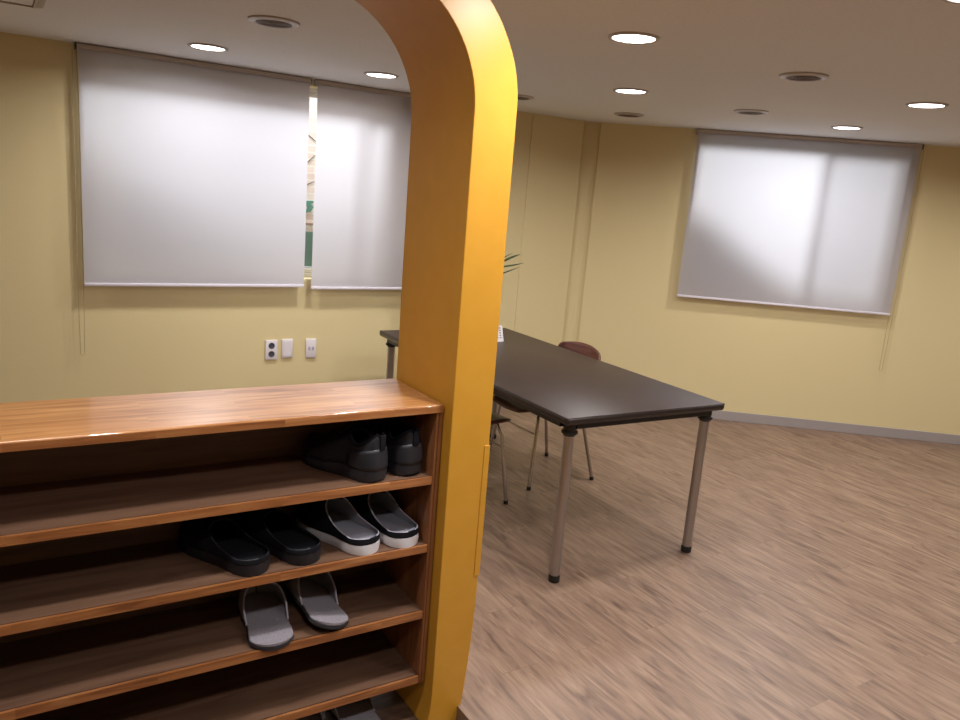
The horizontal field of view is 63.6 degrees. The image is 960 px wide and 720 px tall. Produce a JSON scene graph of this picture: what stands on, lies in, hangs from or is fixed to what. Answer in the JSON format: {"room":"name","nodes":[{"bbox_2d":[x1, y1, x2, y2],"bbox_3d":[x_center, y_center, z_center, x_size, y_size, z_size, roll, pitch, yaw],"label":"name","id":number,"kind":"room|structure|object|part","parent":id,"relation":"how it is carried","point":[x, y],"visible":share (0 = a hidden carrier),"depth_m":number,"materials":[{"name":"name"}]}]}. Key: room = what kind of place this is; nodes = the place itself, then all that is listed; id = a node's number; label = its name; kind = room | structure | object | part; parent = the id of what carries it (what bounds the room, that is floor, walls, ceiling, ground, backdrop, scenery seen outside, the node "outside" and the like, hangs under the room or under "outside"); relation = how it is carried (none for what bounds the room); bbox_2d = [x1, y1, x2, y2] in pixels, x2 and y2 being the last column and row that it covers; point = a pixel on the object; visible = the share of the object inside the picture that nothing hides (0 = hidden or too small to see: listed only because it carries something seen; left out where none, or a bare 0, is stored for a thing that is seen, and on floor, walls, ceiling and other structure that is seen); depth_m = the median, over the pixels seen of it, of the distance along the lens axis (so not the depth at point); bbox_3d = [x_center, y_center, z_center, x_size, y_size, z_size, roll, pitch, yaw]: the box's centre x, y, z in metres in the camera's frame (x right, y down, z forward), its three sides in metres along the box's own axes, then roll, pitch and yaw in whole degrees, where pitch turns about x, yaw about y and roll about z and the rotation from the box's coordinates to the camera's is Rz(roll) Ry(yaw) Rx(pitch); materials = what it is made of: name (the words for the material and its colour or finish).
{"room":"entrance area","nodes":[
{"label":"entrance area","id":0,"kind":"room"},
{"bbox_2d":[0,32,579,402],"bbox_3d":[-2.136,-0.584,4.230,6.500,2.122,0.220,-3,14,-32],"label":"wall","id":1,"kind":"structure","parent":0,"point":[139,339],"depth_m":4.27,"materials":[{"name":"yellow paint"}]},
{"bbox_2d":[265,340,277,359],"bbox_3d":[-1.284,-0.063,4.767,0.073,0.122,0.014,-3,14,-32],"label":"wall outlet","id":2,"kind":"object","parent":1,"relation":"attached to","point":[270,345],"visible":1,"depth_m":4.76,"materials":[{"name":"white plastic"}]},
{"bbox_2d":[268,351,274,356],"bbox_3d":[-1.283,-0.036,4.768,0.039,0.039,0.002,-3,14,-32],"label":"socket","id":3,"kind":"object","parent":2,"relation":"attached to","point":[270,353],"depth_m":4.77,"materials":[{"name":"grey plastic"}]},
{"bbox_2d":[269,343,274,348],"bbox_3d":[-1.279,-0.087,4.757,0.039,0.039,0.002,-3,14,-32],"label":"socket","id":4,"kind":"object","parent":2,"relation":"attached to","point":[271,345],"depth_m":4.76,"materials":[{"name":"grey plastic"}]},
{"bbox_2d":[281,339,292,357],"bbox_3d":[-1.199,-0.072,4.819,0.068,0.117,0.013,-3,14,-32],"label":"blank wall plate","id":5,"kind":"object","parent":1,"relation":"attached to","point":[287,344],"visible":1,"depth_m":4.81,"materials":[{"name":"white plastic"}]},
{"bbox_3d":[-1.196,-0.071,4.814,0.048,0.093,0.001,-3,14,-32],"label":"panel","id":6,"kind":"part","parent":5,"relation":"part of","materials":[{"name":"white plastic"}]},
{"bbox_2d":[305,338,315,357],"bbox_3d":[-1.070,-0.075,4.900,0.068,0.121,0.013,-3,14,-32],"label":"jack plate","id":7,"kind":"object","parent":1,"relation":"attached to","point":[310,350],"visible":1,"depth_m":4.90,"materials":[{"name":"white plastic"}]},
{"bbox_2d":[304,88,317,276],"bbox_3d":[-1.385,-1.073,4.622,1.710,1.140,0.090,-3,14,-32],"label":"window","id":8,"kind":"structure","parent":1,"relation":"in","point":[313,92],"depth_m":4.70,"materials":[{"name":"beige"}]},
{"bbox_2d":[514,113,583,345],"bbox_3d":[0.482,-0.692,5.731,0.455,2.122,0.006,-3,14,-32],"label":"pillar","id":9,"kind":"structure","parent":1,"relation":"attached to","point":[556,142],"depth_m":5.67,"materials":[{"name":"yellow paint"}]},
{"bbox_2d":[322,690,417,719],"bbox_3d":[-0.701,1.673,-0.297,3.950,0.090,4.724,-3,14,-32],"label":"floor","id":10,"kind":"structure","parent":0,"point":[390,705],"depth_m":2.41,"materials":[{"name":"brown wood"}]},
{"bbox_2d":[295,712,323,719],"bbox_3d":[-0.521,1.052,2.282,0.125,0.084,0.288,-4,15,-35],"label":"slipper","id":11,"kind":"object","parent":10,"relation":"on","point":[318,716],"visible":0.07,"depth_m":2.32,"materials":[{"name":"grey rubber"}]},
{"bbox_2d":[330,697,380,719],"bbox_3d":[-0.385,1.045,2.366,0.125,0.084,0.288,-3,14,-31],"label":"slipper","id":12,"kind":"object","parent":10,"relation":"on","point":[364,709],"visible":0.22,"depth_m":2.36,"materials":[{"name":"grey rubber"}]},
{"bbox_2d":[0,0,959,146],"bbox_3d":[1.583,-0.988,2.109,10.600,0.120,7.440,-3,14,-32],"label":"ceiling","id":13,"kind":"structure","parent":0,"point":[711,59],"depth_m":3.17,"materials":[{"name":"paint"}]},
{"bbox_2d":[0,0,45,8],"bbox_3d":[-1.810,-1.311,2.681,0.550,0.014,0.550,-3,14,-32],"label":"ceiling vent","id":14,"kind":"object","parent":13,"relation":"in","point":[39,4],"visible":1,"depth_m":2.95,"materials":[{"name":"beige metal"}]},
{"bbox_3d":[-1.809,-1.313,2.680,0.472,0.008,0.472,-3,14,-32],"label":"vent panel","id":15,"kind":"part","parent":14,"relation":"part of","materials":[{"name":"paint"}]},
{"bbox_2d":[72,42,312,355],"bbox_3d":[-1.571,-0.829,4.347,1.244,1.602,0.050,-3,14,-32],"label":"roller blind","id":16,"kind":"object","parent":13,"relation":"hanging from","point":[193,173],"visible":1,"depth_m":4.26,"materials":[{"name":"fabric"}]},
{"bbox_3d":[-2.090,-0.789,4.035,0.029,1.572,0.009,-3,14,-32],"label":"pull cord","id":17,"kind":"part","parent":16,"relation":"part of","materials":[{"name":"beige plastic"}]},
{"bbox_3d":[-1.493,-1.592,4.174,1.208,0.024,0.008,-3,14,-32],"label":"head rail","id":18,"kind":"part","parent":16,"relation":"part of","materials":[{"name":"beige"}]},
{"bbox_2d":[187,43,228,51],"bbox_3d":[-1.292,-1.484,3.681,0.186,0.008,0.186,-3,14,-32],"label":"recessed light","id":19,"kind":"object","parent":13,"relation":"in","point":[201,46],"visible":1,"depth_m":3.67,"materials":[{"name":"beige"}]},
{"bbox_2d":[191,45,223,50],"bbox_3d":[-1.292,-1.486,3.681,0.150,0.004,0.150,-2,13,-28],"label":"diffuser","id":20,"kind":"object","parent":19,"relation":"attached to","point":[201,47],"depth_m":3.68,"materials":[{"name":"white plastic"}]},
{"bbox_2d":[247,15,299,28],"bbox_3d":[-0.788,-1.291,2.965,0.196,0.011,0.196,-3,14,-32],"label":"ceiling speaker","id":21,"kind":"object","parent":13,"relation":"attached to","point":[263,20],"visible":1,"depth_m":2.93,"materials":[{"name":"beige"}]},
{"bbox_2d":[255,19,291,27],"bbox_3d":[-0.788,-1.291,2.965,0.138,0.010,0.138,-3,14,-32],"label":"grille","id":22,"kind":"object","parent":21,"relation":"attached to","point":[272,23],"depth_m":2.96,"materials":[{"name":"grey metal"}]},
{"bbox_2d":[311,79,411,289],"bbox_3d":[-0.618,-1.059,4.894,0.931,1.229,0.050,-3,14,-32],"label":"roller blind","id":23,"kind":"object","parent":13,"relation":"hanging from","point":[363,133],"visible":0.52,"depth_m":4.79,"materials":[{"name":"fabric"}]},
{"bbox_3d":[-0.561,-1.641,4.754,0.911,0.024,0.008,-3,14,-32],"label":"head rail","id":24,"kind":"part","parent":23,"relation":"part of","materials":[{"name":"beige metal"}]},
{"bbox_2d":[364,72,398,78],"bbox_3d":[-0.527,-1.519,4.135,0.186,0.008,0.186,-3,14,-32],"label":"recessed light","id":25,"kind":"object","parent":13,"relation":"in","point":[383,75],"visible":1,"depth_m":4.12,"materials":[{"name":"beige plastic"}]},
{"bbox_2d":[368,74,394,77],"bbox_3d":[-0.527,-1.520,4.135,0.150,0.004,0.150,13,14,34],"label":"diffuser","id":26,"kind":"object","parent":25,"relation":"attached to","point":[371,75],"depth_m":4.15,"materials":[{"name":"white plastic"}]},
{"bbox_2d":[518,94,533,99],"bbox_3d":[0.223,-1.549,4.570,0.196,0.011,0.196,-3,14,-32],"label":"ceiling speaker","id":27,"kind":"object","parent":13,"relation":"attached to","point":[520,97],"visible":0.47,"depth_m":4.53,"materials":[{"name":"beige"}]},
{"bbox_2d":[614,112,643,117],"bbox_3d":[0.961,-1.583,5.008,0.196,0.011,0.196,-3,14,-32],"label":"ceiling speaker","id":28,"kind":"object","parent":13,"relation":"attached to","point":[621,114],"visible":1,"depth_m":4.96,"materials":[{"name":"beige"}]},
{"bbox_2d":[619,114,638,116],"bbox_3d":[0.961,-1.583,5.008,0.138,0.010,0.138,-3,14,-32],"label":"grille","id":29,"kind":"object","parent":28,"relation":"attached to","point":[621,115],"depth_m":4.99,"materials":[{"name":"grey metal"}]},
{"bbox_2d":[613,88,648,94],"bbox_3d":[0.777,-1.385,3.994,0.186,0.008,0.186,-3,14,-32],"label":"recessed light","id":30,"kind":"object","parent":13,"relation":"in","point":[633,91],"visible":1,"depth_m":3.98,"materials":[{"name":"beige plastic"}]},
{"bbox_2d":[616,90,644,93],"bbox_3d":[0.777,-1.386,3.994,0.150,0.004,0.150,-4,15,-36],"label":"diffuser","id":31,"kind":"object","parent":30,"relation":"attached to","point":[618,91],"depth_m":4.01,"materials":[{"name":"white plastic"}]},
{"bbox_2d":[607,31,659,44],"bbox_3d":[0.545,-1.139,2.746,0.186,0.008,0.186,-3,14,-32],"label":"recessed light","id":32,"kind":"object","parent":13,"relation":"in","point":[637,38],"visible":1,"depth_m":2.73,"materials":[{"name":"beige plastic"}]},
{"bbox_2d":[613,35,654,42],"bbox_3d":[0.545,-1.141,2.746,0.150,0.004,0.150,4,12,-1],"label":"diffuser","id":33,"kind":"object","parent":32,"relation":"attached to","point":[616,38],"depth_m":2.75,"materials":[{"name":"white plastic"}]},
{"bbox_2d":[733,109,768,114],"bbox_3d":[1.543,-1.411,4.416,0.196,0.011,0.196,-3,14,-32],"label":"ceiling speaker","id":34,"kind":"object","parent":13,"relation":"attached to","point":[738,111],"visible":1,"depth_m":4.37,"materials":[{"name":"beige"}]},
{"bbox_2d":[738,112,762,114],"bbox_3d":[1.543,-1.411,4.416,0.138,0.010,0.138,-3,14,-32],"label":"grille","id":35,"kind":"object","parent":34,"relation":"attached to","point":[744,113],"depth_m":4.43,"materials":[{"name":"grey metal"}]},
{"bbox_2d":[677,129,923,369],"bbox_3d":[2.259,-0.782,5.623,1.567,1.622,0.050,6,12,6],"label":"roller blind","id":36,"kind":"object","parent":13,"relation":"hanging from","point":[773,219],"visible":1,"depth_m":5.56,"materials":[{"name":"fabric"}]},
{"bbox_3d":[2.309,-1.556,5.441,1.527,0.024,0.008,6,12,5],"label":"head rail","id":37,"kind":"part","parent":36,"relation":"part of","materials":[{"name":"beige"}]},
{"bbox_3d":[3.019,-0.692,5.559,0.029,1.592,0.009,6,12,5],"label":"pull cord","id":38,"kind":"part","parent":36,"relation":"part of","materials":[{"name":"beige plastic"}]},
{"bbox_2d":[779,72,828,81],"bbox_3d":[1.343,-1.173,3.216,0.196,0.011,0.196,-3,14,-32],"label":"ceiling speaker","id":39,"kind":"object","parent":13,"relation":"attached to","point":[791,76],"visible":1,"depth_m":3.19,"materials":[{"name":"beige"}]},
{"bbox_2d":[786,75,820,80],"bbox_3d":[1.343,-1.174,3.216,0.138,0.010,0.138,-3,14,-32],"label":"grille","id":40,"kind":"object","parent":39,"relation":"attached to","point":[788,77],"depth_m":3.21,"materials":[{"name":"grey metal"}]},
{"bbox_2d":[831,125,862,129],"bbox_3d":[2.264,-1.433,4.784,0.186,0.008,0.186,-3,14,-32],"label":"recessed light","id":41,"kind":"object","parent":13,"relation":"in","point":[841,127],"visible":1,"depth_m":4.78,"materials":[{"name":"beige"}]},
{"bbox_2d":[834,127,859,128],"bbox_3d":[2.264,-1.435,4.784,0.150,0.004,0.150,10,13,25],"label":"diffuser","id":42,"kind":"object","parent":41,"relation":"attached to","point":[834,127],"depth_m":4.78,"materials":[{"name":"white plastic"}]},
{"bbox_2d":[905,102,948,108],"bbox_3d":[2.129,-1.213,3.695,0.186,0.008,0.186,-3,14,-32],"label":"recessed light","id":43,"kind":"object","parent":13,"relation":"in","point":[921,105],"visible":1,"depth_m":3.69,"materials":[{"name":"beige plastic"}]},
{"bbox_2d":[909,104,943,107],"bbox_3d":[2.129,-1.215,3.694,0.150,0.004,0.150,10,13,25],"label":"diffuser","id":44,"kind":"object","parent":43,"relation":"attached to","point":[910,105],"depth_m":3.70,"materials":[{"name":"white plastic"}]},
{"bbox_2d":[941,0,959,3],"bbox_3d":[1.248,-0.911,1.934,0.186,0.008,0.186,-3,14,-32],"label":"recessed light","id":45,"kind":"object","parent":13,"relation":"in","point":[947,1],"visible":1,"depth_m":2.00,"materials":[{"name":"beige"}]},
{"bbox_2d":[456,407,959,719],"bbox_3d":[1.408,1.199,2.571,10.600,0.120,7.440,-3,14,-32],"label":"floor","id":46,"kind":"structure","parent":0,"point":[819,579],"depth_m":3.32,"materials":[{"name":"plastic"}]},
{"bbox_2d":[355,0,517,719],"bbox_3d":[-1.011,0.060,1.730,2.270,2.170,0.360,-3,14,-32],"label":"archway","id":47,"kind":"object","parent":46,"relation":"on","point":[456,56],"depth_m":2.14,"materials":[{"name":"yellow paint"}]},
{"bbox_2d":[0,378,443,719],"bbox_3d":[-1.063,0.559,1.853,1.999,0.870,0.314,-3,14,-32],"label":"shoe shelf","id":48,"kind":"object","parent":47,"relation":"attached to","point":[104,615],"visible":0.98,"depth_m":2.03,"materials":[{"name":"brown wood"}]},
{"bbox_3d":[-1.144,0.537,1.982,1.957,0.845,0.008,-3,14,-32],"label":"panel","id":49,"kind":"part","parent":48,"relation":"part of","materials":[{"name":"brown wood"}]},
{"bbox_2d":[178,516,269,576],"bbox_3d":[-0.682,0.479,2.067,0.296,0.096,0.122,11,14,30],"label":"slipper","id":50,"kind":"object","parent":48,"relation":"on","point":[221,542],"visible":0.93,"depth_m":2.04,"materials":[{"name":"black leather"}]},
{"bbox_2d":[238,582,293,650],"bbox_3d":[-0.596,0.690,2.155,0.125,0.084,0.288,-1,13,-25],"label":"slipper","id":51,"kind":"object","parent":48,"relation":"on","point":[263,612],"visible":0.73,"depth_m":2.16,"materials":[{"name":"grey"}]},
{"bbox_2d":[235,508,320,565],"bbox_3d":[-0.561,0.471,2.151,0.296,0.096,0.122,12,14,32],"label":"slipper","id":52,"kind":"object","parent":48,"relation":"on","point":[277,530],"visible":0.84,"depth_m":2.12,"materials":[{"name":"black leather"}]},
{"bbox_2d":[285,572,347,628],"bbox_3d":[-0.470,0.672,2.240,0.128,0.101,0.288,-3,14,-33],"label":"slipper","id":53,"kind":"object","parent":48,"relation":"on","point":[316,594],"visible":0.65,"depth_m":2.23,"materials":[{"name":"grey"}]},
{"bbox_2d":[296,497,379,555],"bbox_3d":[-0.409,0.456,2.235,0.296,0.114,0.122,13,15,35],"label":"slipper","id":54,"kind":"object","parent":48,"relation":"on","point":[335,522],"visible":0.84,"depth_m":2.21,"materials":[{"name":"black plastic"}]},
{"bbox_2d":[302,420,387,482],"bbox_3d":[-0.378,0.231,2.189,0.285,0.158,0.133,12,14,32],"label":"sneaker","id":55,"kind":"object","parent":48,"relation":"on","point":[351,451],"visible":0.99,"depth_m":2.14,"materials":[{"name":"black leather"}]},
{"bbox_2d":[346,445,387,470],"bbox_3d":[-0.299,0.262,2.139,0.089,0.060,0.106,12,14,32],"label":"heels","id":56,"kind":"structure","parent":55,"relation":"on","point":[375,460],"depth_m":2.10,"materials":[{"name":"black leather"}]},
{"bbox_2d":[345,491,418,547],"bbox_3d":[-0.296,0.449,2.307,0.296,0.114,0.122,15,16,42],"label":"slipper","id":57,"kind":"object","parent":48,"relation":"on","point":[396,529],"visible":0.72,"depth_m":2.28,"materials":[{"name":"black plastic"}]},
{"bbox_2d":[360,416,422,475],"bbox_3d":[-0.273,0.222,2.274,0.133,0.158,0.285,-7,16,-43],"label":"sneaker","id":58,"kind":"object","parent":48,"relation":"on","point":[404,444],"visible":0.67,"depth_m":2.18,"materials":[{"name":"black leather"}]},
{"bbox_3d":[-0.226,0.526,2.380,0.020,0.846,0.311,-3,14,-32],"label":"panel","id":59,"kind":"part","parent":48,"relation":"part of","materials":[{"name":"brown wood"}]},
{"bbox_2d":[489,412,510,504],"bbox_3d":[-0.133,0.338,3.950,0.530,0.751,0.455,-4,15,-35],"label":"dining chair","id":60,"kind":"object","parent":46,"relation":"on","point":[495,418],"visible":0.11,"depth_m":3.92,"materials":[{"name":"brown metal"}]},
{"bbox_3d":[0.102,0.517,3.933,0.113,0.421,0.022,6,12,5],"label":"leg","id":61,"kind":"part","parent":60,"relation":"part of","materials":[{"name":"silver metal"}]},
{"bbox_3d":[-0.105,0.287,3.957,0.471,0.043,0.392,-4,15,-35],"label":"seat","id":62,"kind":"part","parent":60,"relation":"part of","materials":[{"name":"brown wood"}]},
{"bbox_2d":[503,253,522,273],"bbox_3d":[-0.071,-0.149,5.124,0.642,1.222,0.329,-3,14,-32],"label":"potted palm","id":63,"kind":"object","parent":46,"relation":"on","point":[511,257],"visible":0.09,"depth_m":5.06,"materials":[{"name":"green plant"}]},
{"bbox_2d":[489,341,600,490],"bbox_3d":[0.357,0.281,4.403,0.530,0.751,0.455,-3,14,-32],"label":"dining chair","id":64,"kind":"object","parent":46,"relation":"on","point":[579,347],"visible":0.28,"depth_m":4.37,"materials":[{"name":"brown wood"}]},
{"bbox_3d":[0.101,0.398,4.496,0.113,0.421,0.022,6,12,8],"label":"leg","id":65,"kind":"part","parent":64,"relation":"part of","materials":[{"name":"silver metal"}]},
{"bbox_3d":[0.336,0.233,4.377,0.471,0.043,0.392,-3,14,-32],"label":"seat","id":66,"kind":"part","parent":64,"relation":"part of","materials":[{"name":"brown wood"}]},
{"bbox_3d":[0.295,0.478,4.190,0.022,0.421,0.113,8,12,16],"label":"leg","id":67,"kind":"part","parent":64,"relation":"part of","materials":[{"name":"silver metal"}]},
{"bbox_3d":[0.394,0.384,4.675,0.022,0.421,0.154,11,14,29],"label":"leg","id":68,"kind":"part","parent":64,"relation":"part of","materials":[{"name":"silver metal"}]},
{"bbox_3d":[0.563,-0.001,4.460,0.094,0.193,0.383,-3,14,-32],"label":"backrest","id":69,"kind":"part","parent":64,"relation":"part of","materials":[{"name":"brown wood"}]},
{"bbox_3d":[0.585,0.463,4.374,0.154,0.421,0.022,3,12,-5],"label":"leg","id":70,"kind":"part","parent":64,"relation":"part of","materials":[{"name":"silver metal"}]},
{"bbox_2d":[380,328,724,582],"bbox_3d":[0.221,0.360,4.051,0.877,0.719,1.846,-3,14,-30],"label":"meeting table","id":71,"kind":"object","parent":46,"relation":"on","point":[571,390],"visible":0.8,"depth_m":3.47,"materials":[{"name":"brown laminate"}]},
{"bbox_3d":[-0.541,0.209,4.591,0.043,0.615,0.043,-3,14,-30],"label":"leg","id":72,"kind":"part","parent":71,"relation":"part of","materials":[{"name":"silver metal"}]},
{"bbox_3d":[0.108,0.180,4.973,0.043,0.615,0.043,-3,14,-30],"label":"leg","id":73,"kind":"part","parent":71,"relation":"part of","materials":[{"name":"silver metal"}]},
{"bbox_2d":[498,325,503,341],"bbox_3d":[0.061,-0.152,4.453,0.150,0.088,0.066,-5,15,-37],"label":"desk calendar","id":74,"kind":"object","parent":71,"relation":"on","point":[500,331],"visible":0.12,"depth_m":4.47,"materials":[{"name":"white paper"}]},
{"bbox_3d":[0.331,0.586,3.138,0.043,0.615,0.043,-3,14,-30],"label":"leg","id":75,"kind":"part","parent":71,"relation":"part of","materials":[{"name":"silver metal"}]},
{"bbox_3d":[0.980,0.557,3.520,0.043,0.615,0.043,-3,14,-30],"label":"leg","id":76,"kind":"part","parent":71,"relation":"part of","materials":[{"name":"silver metal"}]},
{"bbox_2d":[562,121,959,434],"bbox_3d":[3.240,-0.470,5.722,5.183,2.122,0.220,6,12,6],"label":"wall","id":77,"kind":"structure","parent":0,"point":[623,302],"depth_m":5.77,"materials":[{"name":"yellow paint"}]},
{"bbox_2d":[712,410,959,444],"bbox_3d":[3.108,0.549,5.825,4.821,0.072,0.011,6,12,6],"label":"baseboard","id":78,"kind":"structure","parent":77,"relation":"attached to","point":[719,414],"depth_m":5.86,"materials":[{"name":"grey plastic"}]},
{"bbox_3d":[-1.093,-0.224,8.358,13.000,0.119,4.990,-3,14,-32],"label":"ground","id":79,"kind":"structure","parent":0,"visible":0},
{"bbox_2d":[305,97,316,231],"bbox_3d":[-1.896,-0.974,5.610,5.200,2.350,0.150,-3,14,-32],"label":"wall","id":80,"kind":"structure","parent":79,"relation":"on","point":[313,101],"depth_m":5.79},
{"bbox_2d":[304,232,312,265],"bbox_3d":[-1.332,-0.846,5.899,0.450,0.260,0.019,-3,14,-32],"label":"board","id":81,"kind":"object","parent":80,"relation":"attached to","point":[308,235],"visible":0.1,"depth_m":5.90,"materials":[{"name":"green paint"}]},
{"bbox_2d":[306,201,313,212],"bbox_3d":[-1.293,-1.155,5.846,0.074,0.096,0.014,-3,14,-32],"label":"painted mark","id":82,"kind":"object","parent":80,"relation":"attached to","point":[308,203],"visible":0.74,"depth_m":5.84,"materials":[{"name":"teal paint"}]}
]}

